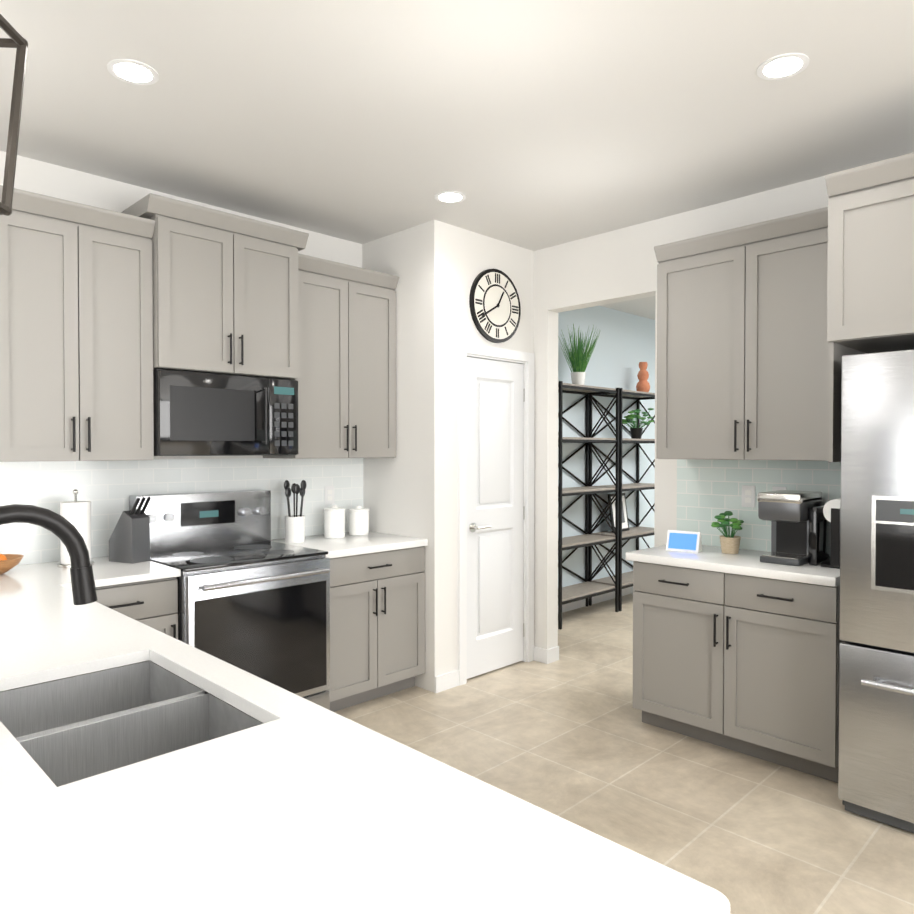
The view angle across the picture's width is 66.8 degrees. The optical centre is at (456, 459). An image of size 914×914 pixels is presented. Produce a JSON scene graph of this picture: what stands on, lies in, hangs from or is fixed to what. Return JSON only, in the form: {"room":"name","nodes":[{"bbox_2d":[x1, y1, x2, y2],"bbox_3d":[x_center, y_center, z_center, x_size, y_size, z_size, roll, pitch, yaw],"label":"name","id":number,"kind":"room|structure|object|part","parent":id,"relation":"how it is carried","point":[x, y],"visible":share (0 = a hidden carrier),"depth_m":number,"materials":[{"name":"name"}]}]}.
{"room":"kitchen","nodes":[
{"label":"kitchen","id":0,"kind":"room"},
{"bbox_2d":[0,151,654,691],"bbox_3d":[-1.145,-0.013,4.183,10.800,2.810,0.120,-1,1,-45],"label":"wall","id":1,"kind":"structure","parent":0,"point":[624,345],"depth_m":6.39,"materials":[{"name":"white paint"}]},
{"bbox_2d":[0,185,154,461],"bbox_3d":[-1.797,-0.559,3.193,0.651,1.129,0.350,-1,1,-45],"label":"upper cabinet","id":2,"kind":"object","parent":1,"relation":"attached to","point":[104,313],"depth_m":3.05,"materials":[{"name":"grey paint"}]},
{"bbox_2d":[0,458,362,565],"bbox_3d":[-1.643,0.243,3.603,2.870,0.486,0.006,-1,1,-45],"label":"backsplash","id":3,"kind":"structure","parent":1,"relation":"attached to","point":[107,489],"depth_m":3.61,"materials":[{"name":"white tile"}]},
{"bbox_2d":[128,194,303,380],"bbox_3d":[-1.277,-0.839,3.670,0.761,0.795,0.400,-1,1,-45],"label":"upper cabinet","id":4,"kind":"object","parent":1,"relation":"attached to","point":[228,289],"depth_m":3.49,"materials":[{"name":"grey paint"}]},
{"bbox_2d":[153,369,297,455],"bbox_3d":[-1.260,-0.227,3.662,0.756,0.412,0.446,-1,1,-45],"label":"over-the-range microwave","id":5,"kind":"object","parent":4,"relation":"attached to","point":[202,414],"visible":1,"depth_m":3.49,"materials":[{"name":"black plastic"}]},
{"bbox_2d":[325,486,333,504],"bbox_3d":[-0.811,0.229,4.419,0.072,0.116,0.008,-1,1,-45],"label":"electrical outlet","id":6,"kind":"object","parent":1,"relation":"attached to","point":[329,494],"visible":1,"depth_m":4.41,"materials":[{"name":"white paint"}]},
{"bbox_2d":[562,586,634,612],"bbox_3d":[1.427,1.310,6.664,3.680,0.095,0.013,-1,1,-45],"label":"baseboard","id":7,"kind":"structure","parent":1,"relation":"attached to","point":[611,595],"depth_m":6.54,"materials":[{"name":"white paint"}]},
{"bbox_2d":[362,219,533,692],"bbox_3d":[-0.051,-0.020,4.692,0.930,2.810,0.700,-1,1,-45],"label":"wall","id":8,"kind":"structure","parent":0,"point":[437,267],"depth_m":4.23,"materials":[{"name":"white paint"}]},
{"bbox_2d":[263,255,398,458],"bbox_3d":[-0.763,-0.573,4.219,0.731,1.129,0.350,-1,1,-45],"label":"upper cabinet","id":9,"kind":"object","parent":8,"relation":"attached to","point":[347,392],"depth_m":4.09,"materials":[{"name":"grey paint"}]},
{"bbox_2d":[435,342,542,692],"bbox_3d":[0.177,0.335,4.469,0.929,2.107,0.145,-1,1,-45],"label":"door frame","id":10,"kind":"structure","parent":8,"relation":"attached to","point":[458,677],"depth_m":4.41,"materials":[{"name":"white paint"}]},
{"bbox_2d":[469,269,520,342],"bbox_3d":[0.256,-0.987,4.463,0.470,0.470,0.036,-1,1,-45],"label":"wall clock","id":11,"kind":"object","parent":8,"relation":"attached to","point":[495,306],"visible":0.98,"depth_m":4.44,"materials":[{"name":"black metal"}]},
{"bbox_2d":[467,357,524,678],"bbox_3d":[0.264,0.367,4.517,0.582,2.017,0.094,-1,1,-45],"label":"pantry door","id":12,"kind":"structure","parent":8,"relation":"in","point":[495,497],"depth_m":4.52,"materials":[{"name":"white paint"}]},
{"bbox_2d":[0,0,913,319],"bbox_3d":[1.287,-1.413,1.716,10.800,0.060,7.020,-1,1,-45],"label":"ceiling","id":13,"kind":"structure","parent":0,"point":[534,124],"depth_m":2.73,"materials":[{"name":"white paint"}]},
{"bbox_2d":[0,14,27,215],"bbox_3d":[-1.317,-1.016,1.721,0.327,0.734,0.327,0,1,-3],"label":"pendant light","id":14,"kind":"object","parent":13,"relation":"hanging from","point":[17,40],"visible":1,"depth_m":1.86,"materials":[{"name":"brown metal"}]},
{"bbox_2d":[107,59,158,84],"bbox_3d":[-1.164,-1.391,2.495,0.170,0.005,0.170,-1,1,-45],"label":"recessed light","id":15,"kind":"object","parent":13,"relation":"in","point":[135,72],"visible":1,"depth_m":2.49,"materials":[{"name":"white paint"}]},
{"bbox_2d":[435,191,465,202],"bbox_3d":[-0.036,-1.409,3.728,0.170,0.005,0.170,-1,1,-45],"label":"recessed light","id":16,"kind":"object","parent":13,"relation":"in","point":[450,196],"visible":1,"depth_m":3.73,"materials":[{"name":"white paint"}]},
{"bbox_2d":[757,53,808,79],"bbox_3d":[1.155,-1.391,2.459,0.170,0.005,0.170,-1,1,-45],"label":"recessed light","id":17,"kind":"object","parent":13,"relation":"in","point":[782,66],"visible":1,"depth_m":2.45,"materials":[{"name":"white paint"}]},
{"bbox_2d":[335,593,913,913],"bbox_3d":[1.287,1.457,1.756,10.800,0.060,7.020,-1,1,-45],"label":"floor","id":18,"kind":"structure","parent":0,"point":[570,735],"depth_m":3.04,"materials":[{"name":"tile"}]},
{"bbox_2d":[96,577,177,639],"bbox_3d":[-1.643,0.969,3.176,0.483,0.875,0.620,-1,1,-45],"label":"base cabinet","id":19,"kind":"object","parent":18,"relation":"on","point":[152,603],"depth_m":3.03,"materials":[{"name":"grey paint"}]},
{"bbox_2d":[129,490,329,709],"bbox_3d":[-1.149,0.786,3.564,0.756,1.200,0.762,-1,1,-45],"label":"range","id":20,"kind":"object","parent":18,"relation":"on","point":[253,599],"visible":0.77,"depth_m":3.46,"materials":[{"name":"metal"}]},
{"bbox_2d":[0,504,729,913],"bbox_3d":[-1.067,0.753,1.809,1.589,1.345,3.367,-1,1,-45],"label":"countertop","id":21,"kind":"structure","parent":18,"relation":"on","point":[144,768],"depth_m":1.05,"materials":[{"name":"stone"}]},
{"bbox_2d":[0,554,23,574],"bbox_3d":[-1.997,0.459,2.976,0.236,0.070,0.236,-1,1,-45],"label":"fruit bowl","id":22,"kind":"object","parent":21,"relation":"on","point":[11,561],"visible":0.98,"depth_m":2.96,"materials":[{"name":"brown wood"}]},
{"bbox_2d":[0,554,6,560],"bbox_3d":[-1.992,0.441,2.967,0.124,0.062,0.118,-1,1,-45],"label":"fruit","id":23,"kind":"object","parent":22,"relation":"in","point":[3,557],"visible":0.5,"depth_m":3.00,"materials":[{"name":"orange food"}]},
{"bbox_2d":[0,504,97,604],"bbox_3d":[-0.843,0.303,1.335,0.297,0.430,0.112,-1,1,-45],"label":"faucet","id":24,"kind":"object","parent":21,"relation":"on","point":[81,571],"depth_m":1.41,"materials":[{"name":"black metal"}]},
{"bbox_2d":[57,489,93,567],"bbox_3d":[-1.763,0.315,3.207,0.150,0.352,0.150,-1,1,-45],"label":"paper towel","id":25,"kind":"object","parent":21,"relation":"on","point":[76,513],"visible":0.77,"depth_m":3.16,"materials":[{"name":"white paper"}]},
{"bbox_2d":[109,497,150,563],"bbox_3d":[-1.564,0.334,3.331,0.188,0.310,0.100,0,1,25],"label":"knife block","id":26,"kind":"object","parent":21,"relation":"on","point":[129,540],"visible":1,"depth_m":3.29,"materials":[{"name":"grey metal"}]},
{"bbox_2d":[0,661,263,786],"bbox_3d":[-0.732,0.656,1.487,0.408,0.216,0.682,-1,1,-45],"label":"sink","id":27,"kind":"object","parent":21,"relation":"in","point":[76,728],"depth_m":1.59,"materials":[{"name":"metal"}]},
{"bbox_2d":[328,545,427,711],"bbox_3d":[-0.667,0.956,4.146,0.730,0.875,0.620,-1,1,-45],"label":"base cabinet","id":28,"kind":"object","parent":18,"relation":"on","point":[377,600],"depth_m":3.92,"materials":[{"name":"grey paint"}]},
{"bbox_2d":[272,531,427,560],"bbox_3d":[-0.658,0.498,4.130,0.730,0.040,0.638,-1,1,-45],"label":"countertop","id":29,"kind":"structure","parent":28,"relation":"on","point":[350,545],"depth_m":4.01,"materials":[{"name":"white stone"}]},
{"bbox_2d":[285,515,304,542],"bbox_3d":[-0.940,0.404,4.026,0.116,0.150,0.116,-1,1,-45],"label":"utensil crock","id":30,"kind":"object","parent":29,"relation":"on","point":[295,529],"visible":0.9,"depth_m":3.98,"materials":[{"name":"white ceramic"}]},
{"bbox_2d":[284,480,306,516],"bbox_3d":[-0.939,0.294,4.023,0.138,0.348,0.106,-1,1,-45],"label":"cooking utensils","id":31,"kind":"object","parent":30,"relation":"in","point":[296,489],"visible":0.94,"depth_m":4.02,"materials":[{"name":"black plastic"}]},
{"bbox_2d":[324,505,345,537],"bbox_3d":[-0.749,0.378,4.244,0.134,0.197,0.134,-1,1,-45],"label":"canister","id":32,"kind":"object","parent":29,"relation":"on","point":[334,521],"visible":1,"depth_m":4.19,"materials":[{"name":"white ceramic"}]},
{"bbox_2d":[348,505,369,534],"bbox_3d":[-0.621,0.383,4.392,0.134,0.182,0.134,-1,1,-45],"label":"canister","id":33,"kind":"object","parent":29,"relation":"on","point":[358,519],"visible":1,"depth_m":4.34,"materials":[{"name":"white ceramic"}]},
{"bbox_2d":[558,381,654,629],"bbox_3d":[1.333,0.362,6.313,1.750,2.000,0.342,-1,1,-45],"label":"etagere","id":34,"kind":"object","parent":18,"relation":"on","point":[589,588],"visible":0.77,"depth_m":6.23,"materials":[{"name":"black metal"}]},
{"bbox_2d":[558,324,600,384],"bbox_3d":[1.065,-0.890,5.973,0.365,0.528,0.324,-1,1,-45],"label":"grass plant","id":35,"kind":"object","parent":34,"relation":"on","point":[579,358],"visible":0.98,"depth_m":5.94,"materials":[{"name":"green plant"}]},
{"bbox_2d":[607,493,628,532],"bbox_3d":[1.532,0.504,6.576,0.280,0.358,0.069,-1,1,-45],"label":"picture frame","id":36,"kind":"object","parent":34,"relation":"on","point":[625,524],"visible":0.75,"depth_m":6.59,"materials":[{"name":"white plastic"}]},
{"bbox_2d":[622,408,653,438],"bbox_3d":[1.697,-0.335,6.535,0.417,0.281,0.368,-1,1,-45],"label":"leafy plant","id":37,"kind":"object","parent":34,"relation":"on","point":[636,432],"visible":0.98,"depth_m":6.52,"materials":[{"name":"green plant"}]},
{"bbox_2d":[636,362,649,391],"bbox_3d":[1.819,-0.793,6.779,0.136,0.310,0.135,-1,1,-45],"label":"terracotta vase","id":38,"kind":"object","parent":34,"relation":"on","point":[643,385],"visible":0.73,"depth_m":6.74,"materials":[{"name":"orange ceramic"}]},
{"bbox_2d":[630,560,842,782],"bbox_3d":[1.451,0.965,3.467,0.540,0.874,0.975,-1,1,-45],"label":"base cabinet","id":39,"kind":"object","parent":18,"relation":"on","point":[748,665],"depth_m":3.23,"materials":[{"name":"grey paint"}]},
{"bbox_2d":[626,545,839,587],"bbox_3d":[1.431,0.508,3.462,0.558,0.040,1.005,-1,1,-45],"label":"countertop","id":40,"kind":"structure","parent":39,"relation":"on","point":[711,558],"depth_m":3.30,"materials":[{"name":"white stone"}]},
{"bbox_2d":[666,530,701,552],"bbox_3d":[1.202,0.432,3.675,0.170,0.105,0.075,1,1,35],"label":"smart display","id":41,"kind":"object","parent":40,"relation":"on","point":[698,546],"depth_m":3.65,"materials":[{"name":"white plastic"}]},
{"bbox_3d":[1.189,0.432,3.656,0.144,0.080,0.028,1,1,35],"label":"smart display screen","id":42,"kind":"part","parent":41,"relation":"part of","materials":[{"name":"blue glass"}]},
{"bbox_2d":[711,511,743,553],"bbox_3d":[1.417,0.379,3.622,0.240,0.212,0.183,-1,1,-45],"label":"potted plant","id":43,"kind":"object","parent":40,"relation":"on","point":[730,544],"visible":1,"depth_m":3.56,"materials":[{"name":"green plant"}]},
{"bbox_2d":[757,490,830,565],"bbox_3d":[1.629,0.323,3.331,0.332,0.332,0.245,-1,1,-45],"label":"coffee maker","id":44,"kind":"object","parent":40,"relation":"on","point":[800,529],"visible":0.88,"depth_m":3.25,"materials":[{"name":"grey metal"}]},
{"bbox_2d":[820,498,840,568],"bbox_3d":[1.810,0.335,3.233,0.305,0.311,0.120,-1,1,-45],"label":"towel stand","id":45,"kind":"object","parent":40,"relation":"on","point":[831,510],"visible":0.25,"depth_m":3.13,"materials":[{"name":"black metal"}]},
{"bbox_2d":[838,349,913,832],"bbox_3d":[2.064,0.497,2.663,0.794,1.810,0.900,-1,1,-45],"label":"refrigerator","id":46,"kind":"object","parent":18,"relation":"on","point":[876,718],"visible":1,"depth_m":2.65,"materials":[{"name":"grey metal"}]},
{"bbox_2d":[534,176,828,648],"bbox_3d":[2.225,0.002,3.147,0.120,2.810,6.100,-1,1,-45],"label":"wall","id":47,"kind":"structure","parent":0,"point":[616,266],"depth_m":4.43,"materials":[{"name":"white paint"}]},
{"bbox_2d":[742,485,754,507],"bbox_3d":[1.562,0.199,3.717,0.008,0.116,0.072,-1,1,-45],"label":"electrical outlet","id":48,"kind":"object","parent":47,"relation":"attached to","point":[748,496],"visible":1,"depth_m":3.71,"materials":[{"name":"white paint"}]},
{"bbox_2d":[654,208,857,461],"bbox_3d":[1.527,-0.563,3.504,0.350,1.130,0.948,-1,1,-45],"label":"upper cabinet","id":49,"kind":"object","parent":47,"relation":"attached to","point":[764,327],"depth_m":3.37,"materials":[{"name":"grey paint"}]},
{"bbox_2d":[677,459,840,551],"bbox_3d":[1.639,0.243,3.651,0.006,0.486,1.035,-1,1,-45],"label":"backsplash","id":50,"kind":"structure","parent":47,"relation":"attached to","point":[708,491],"depth_m":3.76,"materials":[{"name":"tile"}]},
{"bbox_2d":[822,152,913,354],"bbox_3d":[2.068,-0.802,2.708,0.700,0.660,0.935,-1,1,-45],"label":"upper cabinet","id":51,"kind":"object","parent":47,"relation":"attached to","point":[868,218],"depth_m":2.70,"materials":[{"name":"grey paint"}]}
]}

